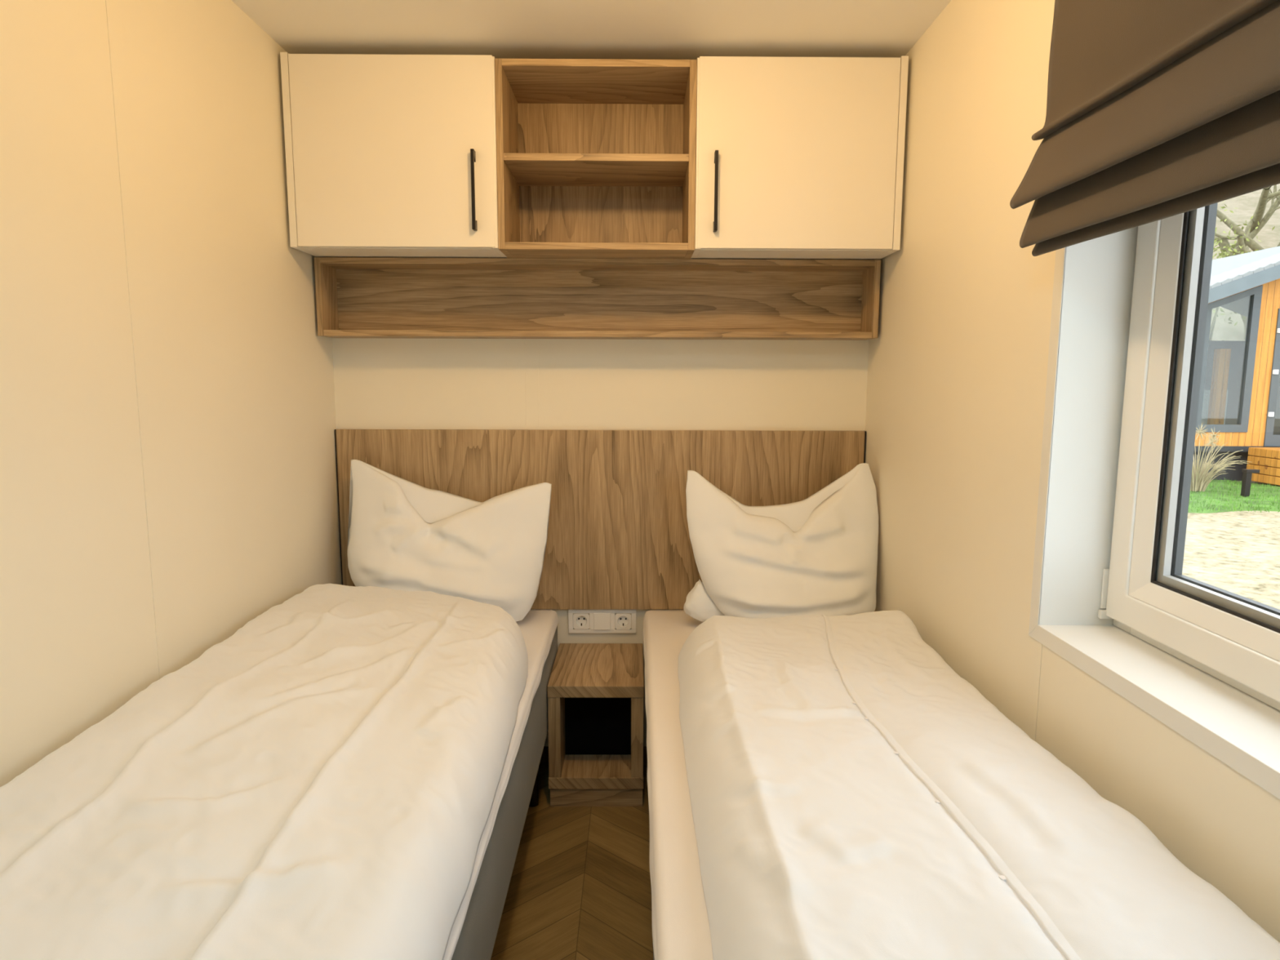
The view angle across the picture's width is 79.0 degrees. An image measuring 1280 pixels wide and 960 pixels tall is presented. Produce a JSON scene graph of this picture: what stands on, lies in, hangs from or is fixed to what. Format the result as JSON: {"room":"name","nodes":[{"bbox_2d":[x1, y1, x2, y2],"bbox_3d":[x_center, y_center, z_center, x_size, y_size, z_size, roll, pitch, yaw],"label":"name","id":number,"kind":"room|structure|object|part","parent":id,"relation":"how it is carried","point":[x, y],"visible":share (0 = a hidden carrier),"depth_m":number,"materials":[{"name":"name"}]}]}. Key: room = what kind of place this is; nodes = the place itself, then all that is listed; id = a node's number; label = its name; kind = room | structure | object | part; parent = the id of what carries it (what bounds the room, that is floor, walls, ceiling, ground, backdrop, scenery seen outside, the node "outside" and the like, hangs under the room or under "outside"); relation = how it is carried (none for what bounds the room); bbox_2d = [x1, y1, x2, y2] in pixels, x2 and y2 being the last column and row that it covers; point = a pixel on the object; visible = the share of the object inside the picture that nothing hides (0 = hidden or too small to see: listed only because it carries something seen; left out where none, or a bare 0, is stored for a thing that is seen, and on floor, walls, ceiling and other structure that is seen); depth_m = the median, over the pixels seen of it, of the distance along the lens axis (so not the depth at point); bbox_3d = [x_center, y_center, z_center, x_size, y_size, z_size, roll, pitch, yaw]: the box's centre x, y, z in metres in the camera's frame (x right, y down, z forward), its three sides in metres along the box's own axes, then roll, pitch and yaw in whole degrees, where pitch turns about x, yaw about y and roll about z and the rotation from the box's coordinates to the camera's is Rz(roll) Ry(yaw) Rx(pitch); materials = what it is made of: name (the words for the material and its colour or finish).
{"room":"bedroom","nodes":[
{"label":"bedroom","id":0,"kind":"room"},
{"bbox_2d":[0,0,342,786],"bbox_3d":[-1.031,0.053,0.919,0.140,2.112,3.150,0,7,0],"label":"wall","id":1,"kind":"structure","parent":0,"point":[242,387],"depth_m":1.50,"materials":[{"name":"beige paint"}]},
{"bbox_2d":[105,0,171,679],"bbox_3d":[-0.963,-0.025,1.525,0.001,2.112,0.039,0,7,0],"label":"trim","id":2,"kind":"structure","parent":1,"relation":"attached to","point":[113,6],"depth_m":1.49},
{"bbox_2d":[490,746,653,959],"bbox_3d":[-0.119,1.133,1.065,1.971,0.060,3.430,0,7,0],"label":"floor","id":3,"kind":"structure","parent":0,"point":[580,887],"depth_m":1.90,"materials":[{"name":"brown wood"}]},
{"bbox_2d":[451,626,557,959],"bbox_3d":[-0.614,0.811,1.556,0.700,0.448,2.032,0,7,0],"label":"bed","id":4,"kind":"object","parent":3,"relation":"on","point":[478,933],"visible":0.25,"depth_m":1.52,"materials":[{"name":"grey fabric"}]},
{"bbox_2d":[443,608,558,959],"bbox_3d":[-0.611,0.565,1.529,0.714,0.038,2.045,0,7,0],"label":"mattress","id":5,"kind":"object","parent":4,"relation":"on","point":[538,627],"visible":0.12,"depth_m":1.79,"materials":[{"name":"white fabric"}]},
{"bbox_2d":[0,583,528,959],"bbox_3d":[-0.605,0.463,1.438,0.706,0.184,1.709,0,7,0],"label":"duvet","id":6,"kind":"object","parent":5,"relation":"on","point":[321,782],"visible":1,"depth_m":1.13,"materials":[{"name":"white fabric"}]},
{"bbox_2d":[346,459,551,621],"bbox_3d":[-0.583,0.190,2.340,0.620,0.486,0.204,0,7,0],"label":"pillow","id":7,"kind":"object","parent":5,"relation":"on","point":[403,535],"visible":0.85,"depth_m":2.33,"materials":[{"name":"white fabric"}]},
{"bbox_3d":[-0.313,0.843,2.253,0.043,0.206,0.044,0,7,0],"label":"leg","id":8,"kind":"part","parent":4,"relation":"part of","materials":[{"name":"black metal"}]},
{"bbox_2d":[546,643,644,806],"bbox_3d":[-0.128,0.743,2.406,0.274,0.366,0.362,0,7,0],"label":"bedside table","id":9,"kind":"object","parent":3,"relation":"on","point":[596,691],"visible":1,"depth_m":2.29,"materials":[{"name":"brown wood"}]},
{"bbox_3d":[-0.246,0.715,2.402,0.035,0.242,0.360,0,7,0],"label":"panel","id":10,"kind":"part","parent":9,"relation":"part of","materials":[{"name":"brown wood"}]},
{"bbox_2d":[548,754,643,788],"bbox_3d":[-0.128,0.852,2.420,0.274,0.034,0.362,0,7,0],"label":"shelf","id":11,"kind":"object","parent":9,"relation":"attached to","point":[578,771],"depth_m":2.26,"materials":[{"name":"brown wood"}]},
{"bbox_3d":[-0.127,0.720,2.365,0.202,0.242,0.008,0,7,0],"label":"panel","id":12,"kind":"part","parent":9,"relation":"part of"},
{"bbox_3d":[-0.009,0.716,2.404,0.035,0.242,0.360,0,7,0],"label":"panel","id":13,"kind":"part","parent":9,"relation":"part of","materials":[{"name":"brown wood"}]},
{"bbox_2d":[645,715,654,959],"bbox_3d":[0.372,0.814,1.562,0.699,0.448,2.032,0,7,0],"label":"bed","id":14,"kind":"object","parent":3,"relation":"on","point":[646,715],"visible":0.02,"depth_m":1.76,"materials":[{"name":"grey fabric"}]},
{"bbox_2d":[643,609,713,959],"bbox_3d":[0.370,0.568,1.535,0.713,0.038,2.045,0,7,0],"label":"mattress","id":15,"kind":"object","parent":14,"relation":"on","point":[681,931],"visible":0.17,"depth_m":1.35,"materials":[{"name":"white fabric"}]},
{"bbox_2d":[683,462,878,622],"bbox_3d":[0.424,0.202,2.277,0.588,0.486,0.217,0,7,0],"label":"pillow","id":16,"kind":"object","parent":15,"relation":"on","point":[816,554],"visible":0.88,"depth_m":2.27,"materials":[{"name":"white fabric"}]},
{"bbox_2d":[678,610,1279,959],"bbox_3d":[0.402,0.487,1.389,0.628,0.157,1.593,0,7,0],"label":"duvet","id":17,"kind":"object","parent":15,"relation":"on","point":[854,796],"visible":1,"depth_m":1.10,"materials":[{"name":"beige fabric"}]},
{"bbox_2d":[231,0,951,59],"bbox_3d":[-0.111,-1.031,0.783,1.971,0.080,3.430,0,7,0],"label":"ceiling","id":18,"kind":"structure","parent":0,"point":[625,29],"depth_m":1.96,"materials":[{"name":"beige paint"}]},
{"bbox_2d":[332,337,868,746],"bbox_3d":[-0.124,-0.157,2.555,1.971,2.112,0.140,0,7,0],"label":"wall","id":19,"kind":"structure","parent":0,"point":[380,383],"depth_m":2.47,"materials":[{"name":"beige paint"}]},
{"bbox_2d":[280,52,507,257],"bbox_3d":[-0.671,-0.901,2.222,0.566,0.500,0.321,0,7,0],"label":"upper cabinet","id":20,"kind":"object","parent":19,"relation":"attached to","point":[388,156],"visible":0.86,"depth_m":2.09,"materials":[{"name":"white paint"}]},
{"bbox_3d":[-0.945,-0.903,2.233,0.019,0.500,0.295,0,7,0],"label":"panel","id":21,"kind":"part","parent":20,"relation":"part of","materials":[{"name":"white paint"}]},
{"bbox_3d":[-0.671,-0.663,2.277,0.531,0.016,0.274,0,7,0],"label":"panel","id":22,"kind":"part","parent":20,"relation":"part of","materials":[{"name":"white paint"}]},
{"bbox_3d":[-0.447,-0.779,2.090,0.009,0.207,0.026,0,7,0],"label":"handle","id":23,"kind":"part","parent":20,"relation":"part of","materials":[{"name":"black metal"}]},
{"bbox_3d":[-0.396,-0.898,2.238,0.016,0.494,0.293,0,7,0],"label":"panel","id":24,"kind":"part","parent":20,"relation":"part of","materials":[{"name":"white paint"}]},
{"bbox_2d":[494,58,697,258],"bbox_3d":[-0.119,-0.893,2.239,0.537,0.491,0.295,0,7,0],"label":"open cubby","id":25,"kind":"object","parent":19,"relation":"attached to","point":[596,157],"visible":0.86,"depth_m":2.30,"materials":[{"name":"brown wood"}]},
{"bbox_3d":[-0.378,-0.894,2.238,0.018,0.491,0.295,0,7,0],"label":"panel","id":26,"kind":"part","parent":25,"relation":"part of","materials":[{"name":"brown wood"}]},
{"bbox_3d":[-0.118,-1.127,2.209,0.500,0.018,0.295,0,7,0],"label":"panel","id":27,"kind":"part","parent":25,"relation":"part of","materials":[{"name":"brown wood"}]},
{"bbox_3d":[-0.120,-0.659,2.270,0.500,0.018,0.295,0,7,0],"label":"panel","id":28,"kind":"part","parent":25,"relation":"part of","materials":[{"name":"brown wood"}]},
{"bbox_3d":[-0.119,-0.911,2.380,0.500,0.454,0.011,0,7,0],"label":"panel","id":29,"kind":"part","parent":25,"relation":"part of","materials":[{"name":"brown wood"}]},
{"bbox_3d":[0.141,-0.892,2.241,0.018,0.491,0.295,0,7,0],"label":"panel","id":30,"kind":"part","parent":25,"relation":"part of","materials":[{"name":"brown wood"}]},
{"bbox_2d":[314,257,880,340],"bbox_3d":[-0.124,-0.548,2.366,1.668,0.227,0.133,0,7,0],"label":"box shelf","id":31,"kind":"object","parent":19,"relation":"attached to","point":[357,297],"visible":1,"depth_m":2.42,"materials":[{"name":"brown wood"}]},
{"bbox_3d":[-0.949,-0.550,2.361,0.018,0.227,0.133,0,7,0],"label":"panel","id":32,"kind":"part","parent":31,"relation":"part of","materials":[{"name":"brown wood"}]},
{"bbox_3d":[-0.124,-0.651,2.352,1.633,0.018,0.133,0,7,0],"label":"panel","id":33,"kind":"part","parent":31,"relation":"part of","materials":[{"name":"brown wood"}]},
{"bbox_3d":[-0.124,-0.444,2.379,1.633,0.018,0.133,0,7,0],"label":"panel","id":34,"kind":"part","parent":31,"relation":"part of","materials":[{"name":"brown wood"}]},
{"bbox_3d":[0.701,-0.545,2.371,0.018,0.227,0.133,0,7,0],"label":"panel","id":35,"kind":"part","parent":31,"relation":"part of","materials":[{"name":"brown wood"}]},
{"bbox_2d":[334,429,866,609],"bbox_3d":[-0.125,0.132,2.511,1.686,0.586,0.021,0,7,0],"label":"headboard","id":36,"kind":"object","parent":19,"relation":"attached to","point":[618,538],"visible":0.56,"depth_m":2.48,"materials":[{"name":"brown wood"}]},
{"bbox_2d":[568,608,635,633],"bbox_3d":[-0.125,0.463,2.557,0.220,0.080,0.016,0,7,0],"label":"socket plate","id":37,"kind":"object","parent":19,"relation":"attached to","point":[598,621],"visible":1,"depth_m":2.55,"materials":[{"name":"plastic"}]},
{"bbox_2d":[690,55,908,259],"bbox_3d":[0.432,-0.897,2.229,0.562,0.500,0.321,0,7,0],"label":"upper cabinet","id":38,"kind":"object","parent":19,"relation":"attached to","point":[797,157],"visible":0.91,"depth_m":2.10,"materials":[{"name":"white paint"}]},
{"bbox_3d":[0.159,-0.897,2.241,0.016,0.494,0.293,0,7,0],"label":"panel","id":39,"kind":"part","parent":38,"relation":"part of","materials":[{"name":"white paint"}]},
{"bbox_3d":[0.204,-0.778,2.094,0.009,0.207,0.026,0,7,0],"label":"handle","id":40,"kind":"part","parent":38,"relation":"part of","materials":[{"name":"black metal"}]},
{"bbox_3d":[0.429,-0.660,2.283,0.527,0.016,0.274,0,7,0],"label":"panel","id":41,"kind":"part","parent":38,"relation":"part of","materials":[{"name":"white paint"}]},
{"bbox_3d":[0.703,-0.898,2.243,0.019,0.500,0.295,0,7,0],"label":"panel","id":42,"kind":"part","parent":38,"relation":"part of","materials":[{"name":"white paint"}]},
{"bbox_2d":[864,0,1279,942],"bbox_3d":[0.800,0.059,0.930,0.140,2.112,3.150,0,7,0],"label":"wall","id":43,"kind":"structure","parent":0,"point":[957,360],"depth_m":1.62,"materials":[{"name":"beige paint"}]},
{"bbox_2d":[1026,638,1042,741],"bbox_3d":[0.725,0.670,1.468,0.001,0.760,0.033,0,7,0],"label":"trim","id":44,"kind":"structure","parent":43,"relation":"attached to","point":[1037,648],"depth_m":1.43,"materials":[{"name":"beige paint"}]},
{"bbox_2d":[1009,0,1279,256],"bbox_3d":[0.681,-0.607,0.777,0.102,0.590,1.040,0,7,0],"label":"blind","id":45,"kind":"object","parent":43,"relation":"attached to","point":[1157,109],"visible":1,"depth_m":1.01,"materials":[{"name":"brown fabric"}]},
{"bbox_2d":[1028,247,1279,799],"bbox_3d":[0.730,-0.173,0.853,0.004,1.070,1.058,0,7,0],"label":"trim","id":46,"kind":"structure","parent":43,"relation":"attached to","point":[1256,771],"depth_m":1.27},
{"bbox_2d":[1038,202,1279,772],"bbox_3d":[0.817,-0.172,0.853,0.175,1.034,1.022,0,7,0],"label":"window","id":47,"kind":"structure","parent":43,"relation":"in","point":[1134,313],"depth_m":1.30,"materials":[{"name":"white plastic"}]},
{"bbox_3d":[0.812,0.334,0.919,0.169,0.012,0.998,0,7,0],"label":"sill","id":48,"kind":"part","parent":47,"relation":"part of","materials":[{"name":"white plastic"}]},
{"bbox_3d":[0.864,-0.176,0.853,0.037,0.978,0.986,0,7,0],"label":"sash","id":49,"kind":"part","parent":47,"relation":"part of","materials":[{"name":"white plastic"}]},
{"bbox_3d":[0.881,-0.172,0.854,0.034,1.010,0.998,0,7,0],"label":"frame","id":50,"kind":"part","parent":47,"relation":"part of","materials":[{"name":"white plastic"}]},
{"bbox_3d":[0.898,-0.176,0.853,0.012,0.918,0.926,0,7,0],"label":"sash","id":51,"kind":"part","parent":47,"relation":"part of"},
{"label":"outside","id":52,"kind":"structure","parent":0,"visible":0},
{"bbox_2d":[1182,480,1279,609],"bbox_3d":[16.823,0.731,8.494,31.950,0.026,35.500,0,7,0],"label":"ground","id":53,"kind":"structure","parent":52,"point":[1236,552],"depth_m":8.03,"materials":[{"name":"beige sand"}]},
{"bbox_2d":[1187,476,1279,513],"bbox_3d":[10.928,0.211,11.998,12.000,0.128,3.291,0,7,0],"label":"lawn","id":54,"kind":"structure","parent":53,"relation":"on","point":[1220,495],"depth_m":11.43,"materials":[{"name":"plant"}]},
{"bbox_2d":[1190,422,1248,491],"bbox_3d":[8.742,-0.361,12.102,1.304,1.078,1.285,4,8,27],"label":"ornamental grass","id":55,"kind":"object","parent":54,"relation":"on","point":[1199,481],"depth_m":12.05,"materials":[{"name":"plant"}]},
{"bbox_2d":[1240,469,1259,496],"bbox_3d":[9.133,0.042,11.639,0.195,0.403,0.100,0,7,0],"label":"bollard light","id":56,"kind":"object","parent":54,"relation":"on","point":[1246,473],"visible":1,"depth_m":11.61,"materials":[{"name":"black metal"}]},
{"bbox_3d":[9.086,0.066,11.642,0.080,0.353,0.080,0,7,0],"label":"post","id":57,"kind":"part","parent":56,"relation":"part of","materials":[{"name":"black metal"}]},
{"bbox_2d":[1246,447,1279,485],"bbox_3d":[11.423,-0.227,13.054,1.800,0.570,0.850,0,7,0],"label":"step","id":58,"kind":"structure","parent":54,"relation":"on","point":[1267,460],"depth_m":13.08,"materials":[{"name":"orange wood"}]},
{"bbox_2d":[1192,246,1279,480],"bbox_3d":[12.611,-2.528,16.290,9.600,4.416,6.750,0,7,0],"label":"cabin","id":59,"kind":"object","parent":53,"relation":"on","point":[1239,393],"visible":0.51,"depth_m":13.51,"materials":[{"name":"orange wood"}]},
{"bbox_3d":[10.486,-1.515,14.091,0.190,1.700,0.150,0,7,0],"label":"post","id":60,"kind":"part","parent":59,"relation":"part of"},
{"bbox_3d":[11.390,-1.763,13.463,0.970,2.360,0.100,0,7,0],"label":"door","id":61,"kind":"part","parent":59,"relation":"part of","materials":[{"name":"brown wood"}]},
{"bbox_2d":[1208,200,1275,340],"bbox_3d":[15.370,-4.197,21.257,2.645,6.470,2.399,3,8,20],"label":"leafy shrub","id":62,"kind":"object","parent":53,"relation":"on","point":[1220,255],"visible":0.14,"depth_m":20.72,"materials":[{"name":"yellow plant"}]},
{"bbox_3d":[15.339,-3.379,21.297,1.038,4.838,0.539,-1,7,-8],"label":"stem","id":63,"kind":"part","parent":62,"relation":"part of","materials":[{"name":"plant"}]},
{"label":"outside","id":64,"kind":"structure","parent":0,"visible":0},
{"bbox_2d":[1208,183,1279,341],"bbox_3d":[27.790,-13.960,42.188,68.000,20.900,42.000,0,7,0],"label":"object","id":65,"kind":"structure","parent":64,"point":[1243,206],"depth_m":39.43,"materials":[{"name":"soil"},{"name":"rock"}]},
{"bbox_2d":[1214,184,1279,339],"bbox_3d":[23.015,-8.597,27.046,10.668,10.792,10.416,-1,8,-9],"label":"bare tree","id":66,"kind":"object","parent":65,"relation":"on","point":[1265,196],"visible":0.12,"depth_m":27.48,"materials":[{"name":"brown plant"}]}
]}

